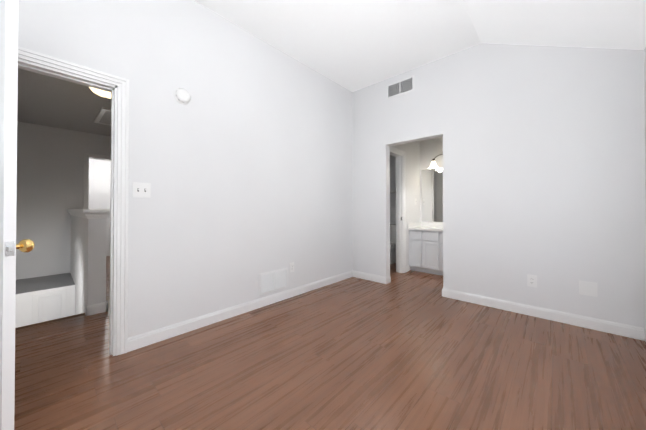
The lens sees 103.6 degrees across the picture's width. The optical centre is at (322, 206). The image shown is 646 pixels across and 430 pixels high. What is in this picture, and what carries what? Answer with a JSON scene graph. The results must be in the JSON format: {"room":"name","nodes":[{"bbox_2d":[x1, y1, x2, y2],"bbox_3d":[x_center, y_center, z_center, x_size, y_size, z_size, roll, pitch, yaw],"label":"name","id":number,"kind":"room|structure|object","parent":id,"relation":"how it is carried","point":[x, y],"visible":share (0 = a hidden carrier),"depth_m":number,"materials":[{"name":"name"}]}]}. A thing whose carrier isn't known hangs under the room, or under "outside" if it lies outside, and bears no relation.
{"room":"empty bedroom","nodes":[
{"label":"empty bedroom","id":0,"kind":"room"},
{"bbox_2d":[15,285,74,327],"bbox_3d":[-3.858,1.849,3.232,0.066,1.500,1.000,0,-1,42],"label":"wall panel","id":1,"kind":"object","parent":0,"point":[35,307],"visible":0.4,"depth_m":3.37,"materials":[{"name":"white"}]},
{"bbox_2d":[16,121,110,279],"bbox_3d":[-4.070,0.654,4.586,0.120,3.910,2.940,0,-1,42],"label":"wall","id":2,"kind":"structure","parent":0,"point":[50,174],"depth_m":4.11,"materials":[{"name":"paint"}]},
{"bbox_2d":[83,153,110,208],"bbox_3d":[-3.851,0.088,4.729,0.019,2.045,0.890,0,-1,42],"label":"window frame","id":3,"kind":"structure","parent":2,"relation":"attached to","point":[86,184],"depth_m":4.44,"materials":[{"name":"white"}]},
{"bbox_2d":[17,68,110,135],"bbox_3d":[-2.763,-1.360,3.410,3.660,0.100,2.940,0,-1,42],"label":"ceiling","id":4,"kind":"structure","parent":0,"point":[45,100],"depth_m":3.25,"materials":[{"name":"white paint"}]},
{"bbox_2d":[90,87,110,98],"bbox_3d":[-2.380,-1.254,2.789,0.310,0.122,0.310,0,-1,42],"label":"hall light","id":5,"kind":"object","parent":4,"relation":"attached to","point":[103,93],"visible":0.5,"depth_m":2.73,"materials":[{"name":"white glass"}]},
{"bbox_2d":[94,107,110,125],"bbox_3d":[-2.910,-1.296,3.916,0.800,0.020,0.850,0,-1,42],"label":"ceiling hatch","id":6,"kind":"object","parent":4,"relation":"attached to","point":[103,116],"visible":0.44,"depth_m":3.68,"materials":[{"name":"white"}]},
{"bbox_2d":[70,215,105,314],"bbox_3d":[-3.269,1.351,3.471,2.560,2.500,0.140,0,-1,42],"label":"wall","id":7,"kind":"structure","parent":0,"point":[88,256],"depth_m":2.66,"materials":[{"name":"paint"}]},
{"bbox_2d":[67,209,109,218],"bbox_3d":[-3.252,0.077,3.466,2.605,0.097,0.230,0,-1,42],"label":"ledge","id":8,"kind":"object","parent":7,"relation":"on","point":[93,213],"depth_m":2.62,"materials":[{"name":"white wood"}]},
{"bbox_2d":[96,302,107,312],"bbox_3d":[-3.222,1.051,3.514,2.574,0.100,0.044,0,-1,42],"label":"baseboard","id":9,"kind":"structure","parent":7,"relation":"attached to","point":[103,307],"depth_m":2.64,"materials":[{"name":"white wood"}]},
{"bbox_2d":[88,158,110,255],"bbox_3d":[-4.459,-0.139,5.353,1.480,2.510,1.500,0,-1,42],"label":"wall","id":10,"kind":"structure","parent":0,"point":[99,184],"depth_m":5.72,"materials":[{"name":"white paint"}]},
{"bbox_2d":[18,0,352,337],"bbox_3d":[-0.965,-0.379,2.568,0.120,2.945,4.130,0,-1,42],"label":"wall","id":11,"kind":"structure","parent":0,"point":[241,161],"depth_m":2.38,"materials":[{"name":"paint"}]},
{"bbox_2d":[0,0,34,429],"bbox_3d":[-1.651,0.088,1.131,0.880,1.963,0.197,0,0,17],"label":"bedroom door","id":12,"kind":"structure","parent":11,"relation":"in","point":[9,246],"depth_m":1.00,"materials":[{"name":"white wood"}]},
{"bbox_2d":[18,46,128,355],"bbox_3d":[-1.850,0.063,1.594,0.158,2.045,0.984,0,-1,42],"label":"door frame","id":13,"kind":"structure","parent":11,"relation":"attached to","point":[122,84],"depth_m":1.87,"materials":[{"name":"white wood"}]},
{"bbox_2d":[132,182,150,197],"bbox_3d":[-1.409,-0.132,1.976,0.019,0.117,0.117,0,-1,42],"label":"light switch","id":14,"kind":"object","parent":11,"relation":"attached to","point":[141,190],"visible":1,"depth_m":1.98,"materials":[{"name":"white plastic"}]},
{"bbox_2d":[174,88,190,104],"bbox_3d":[-1.204,-0.960,2.188,0.044,0.136,0.136,0,-1,42],"label":"smoke detector","id":15,"kind":"object","parent":11,"relation":"attached to","point":[182,96],"visible":1,"depth_m":2.17,"materials":[{"name":"white plastic"}]},
{"bbox_2d":[127,270,354,351],"bbox_3d":[-0.496,1.046,2.970,0.016,0.100,2.886,0,-1,42],"label":"baseboard","id":16,"kind":"structure","parent":11,"relation":"attached to","point":[186,326],"depth_m":2.43,"materials":[{"name":"white wood"}]},
{"bbox_2d":[259,268,287,295],"bbox_3d":[-0.556,0.846,2.909,0.012,0.235,0.400,0,-1,42],"label":"air vent","id":17,"kind":"object","parent":11,"relation":"in","point":[272,281],"visible":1,"depth_m":2.89,"materials":[{"name":"white"}]},
{"bbox_2d":[290,262,293,271],"bbox_3d":[-0.379,0.738,3.107,0.008,0.117,0.072,0,-1,42],"label":"outlet","id":18,"kind":"object","parent":11,"relation":"attached to","point":[292,267],"visible":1,"depth_m":3.11,"materials":[{"name":"white plastic"}]},
{"bbox_2d":[14,256,645,429],"bbox_3d":[-1.202,1.154,3.847,8.310,0.100,5.720,0,-1,42],"label":"floor","id":19,"kind":"structure","parent":0,"point":[412,350],"depth_m":1.69,"materials":[{"name":"brown wood"}]},
{"bbox_2d":[15,313,84,330],"bbox_3d":[-2.763,1.184,2.239,0.080,0.194,1.000,0,-1,42],"label":"baseboard","id":20,"kind":"structure","parent":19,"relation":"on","point":[46,322],"depth_m":2.41,"materials":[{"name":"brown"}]},
{"bbox_2d":[390,224,395,263],"bbox_3d":[1.185,0.730,4.917,0.470,0.765,0.680,0,-1,42],"label":"toilet","id":21,"kind":"object","parent":19,"relation":"on","point":[392,243],"visible":0.12,"depth_m":4.95,"materials":[{"name":"white ceramic"}]},
{"bbox_2d":[409,230,442,274],"bbox_3d":[2.228,0.748,4.078,1.548,0.715,0.516,0,-1,42],"label":"bathroom vanity","id":22,"kind":"object","parent":19,"relation":"on","point":[425,247],"depth_m":4.21,"materials":[{"name":"white wood"}]},
{"bbox_2d":[408,226,442,229],"bbox_3d":[2.227,0.373,4.072,1.558,0.035,0.532,0,-1,42],"label":"countertop","id":23,"kind":"structure","parent":22,"relation":"on","point":[409,227],"depth_m":4.39,"materials":[{"name":"white stone"}]},
{"bbox_2d":[392,141,419,269],"bbox_3d":[1.363,-0.098,4.313,0.205,2.410,1.350,0,-1,42],"label":"wall","id":24,"kind":"structure","parent":0,"point":[411,150],"depth_m":4.53,"materials":[{"name":"paint"}]},
{"bbox_2d":[390,146,405,272],"bbox_3d":[1.096,0.083,4.082,0.158,2.045,0.740,0,-1,42],"label":"door frame","id":25,"kind":"structure","parent":24,"relation":"attached to","point":[399,213],"depth_m":4.28,"materials":[{"name":"white wood"}]},
{"bbox_2d":[408,222,419,225],"bbox_3d":[1.652,0.320,4.584,0.020,0.080,0.513,0,-1,42],"label":"backsplash","id":26,"kind":"structure","parent":24,"relation":"attached to","point":[415,223],"depth_m":4.57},
{"bbox_2d":[390,137,442,223],"bbox_3d":[2.399,-0.097,4.363,3.670,2.410,0.120,0,-1,42],"label":"wall","id":27,"kind":"structure","parent":0,"point":[431,149],"depth_m":4.77,"materials":[{"name":"paint"}]},
{"bbox_2d":[420,222,442,225],"bbox_3d":[2.400,0.317,4.262,1.558,0.080,0.019,0,-1,42],"label":"backsplash","id":28,"kind":"structure","parent":27,"relation":"attached to","point":[421,223],"depth_m":4.64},
{"bbox_2d":[422,168,442,221],"bbox_3d":[2.378,-0.220,4.296,1.410,0.965,0.006,0,-1,42],"label":"vanity mirror","id":29,"kind":"object","parent":27,"relation":"attached to","point":[432,195],"visible":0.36,"depth_m":4.64,"materials":[{"name":"clear glass"}]},
{"bbox_2d":[428,154,442,168],"bbox_3d":[2.294,-0.816,4.208,1.046,0.255,0.257,0,-1,42],"label":"sconce","id":30,"kind":"object","parent":27,"relation":"attached to","point":[433,165],"visible":0.25,"depth_m":4.45,"materials":[{"name":"white glass"}]},
{"bbox_2d":[194,0,645,91],"bbox_3d":[0.202,-1.623,1.595,3.170,0.774,4.250,0,-1,42],"label":"ceiling","id":31,"kind":"structure","parent":0,"point":[353,45],"depth_m":2.48,"materials":[{"name":"white paint"}]},
{"bbox_2d":[352,43,645,330],"bbox_3d":[1.409,-0.374,3.279,3.670,2.945,0.120,0,-1,42],"label":"wall","id":32,"kind":"structure","parent":0,"point":[544,164],"depth_m":2.58,"materials":[{"name":"paint"}]},
{"bbox_2d":[355,271,386,283],"bbox_3d":[0.699,1.053,3.824,0.569,0.100,0.014,0,-1,42],"label":"baseboard","id":33,"kind":"structure","parent":32,"relation":"attached to","point":[376,278],"depth_m":3.79,"materials":[{"name":"white wood"}]},
{"bbox_2d":[386,145,389,276],"bbox_3d":[0.945,0.052,3.699,0.004,1.900,0.119,0,-1,42],"label":"door frame","id":34,"kind":"structure","parent":32,"relation":"attached to","point":[387,210],"depth_m":3.70,"materials":[{"name":"white wood"}]},
{"bbox_2d":[387,75,413,99],"bbox_3d":[1.065,-1.649,3.513,0.400,0.210,0.012,0,-1,42],"label":"air vent","id":35,"kind":"object","parent":32,"relation":"in","point":[400,87],"visible":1,"depth_m":3.50,"materials":[{"name":"grey metal"}]},
{"bbox_2d":[527,274,536,287],"bbox_3d":[2.101,0.743,2.552,0.075,0.120,0.008,0,-1,42],"label":"outlet","id":36,"kind":"object","parent":32,"relation":"attached to","point":[531,280],"visible":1,"depth_m":2.55,"materials":[{"name":"white plastic"}]},
{"bbox_2d":[442,288,638,339],"bbox_3d":[2.040,1.044,2.602,1.560,0.100,0.014,0,-1,42],"label":"baseboard","id":37,"kind":"structure","parent":32,"relation":"attached to","point":[620,329],"depth_m":2.45,"materials":[{"name":"white wood"}]},
{"bbox_2d":[579,281,596,296],"bbox_3d":[2.389,0.736,2.290,0.115,0.125,0.007,0,-1,42],"label":"wall plate","id":38,"kind":"object","parent":32,"relation":"attached to","point":[587,288],"visible":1,"depth_m":2.29,"materials":[{"name":"white plastic"}]},
{"bbox_2d":[644,47,645,207],"bbox_3d":[1.824,-0.109,1.098,0.120,2.380,5.720,0,-1,42],"label":"wall","id":39,"kind":"structure","parent":0,"point":[645,114],"depth_m":2.07,"materials":[{"name":"paint"}]},
{"bbox_2d":[639,327,645,341],"bbox_3d":[1.279,1.027,0.592,0.016,0.100,4.010,0,-1,42],"label":"baseboard","id":40,"kind":"structure","parent":39,"relation":"attached to","point":[642,334],"depth_m":2.07,"materials":[{"name":"white wood"}]}
]}

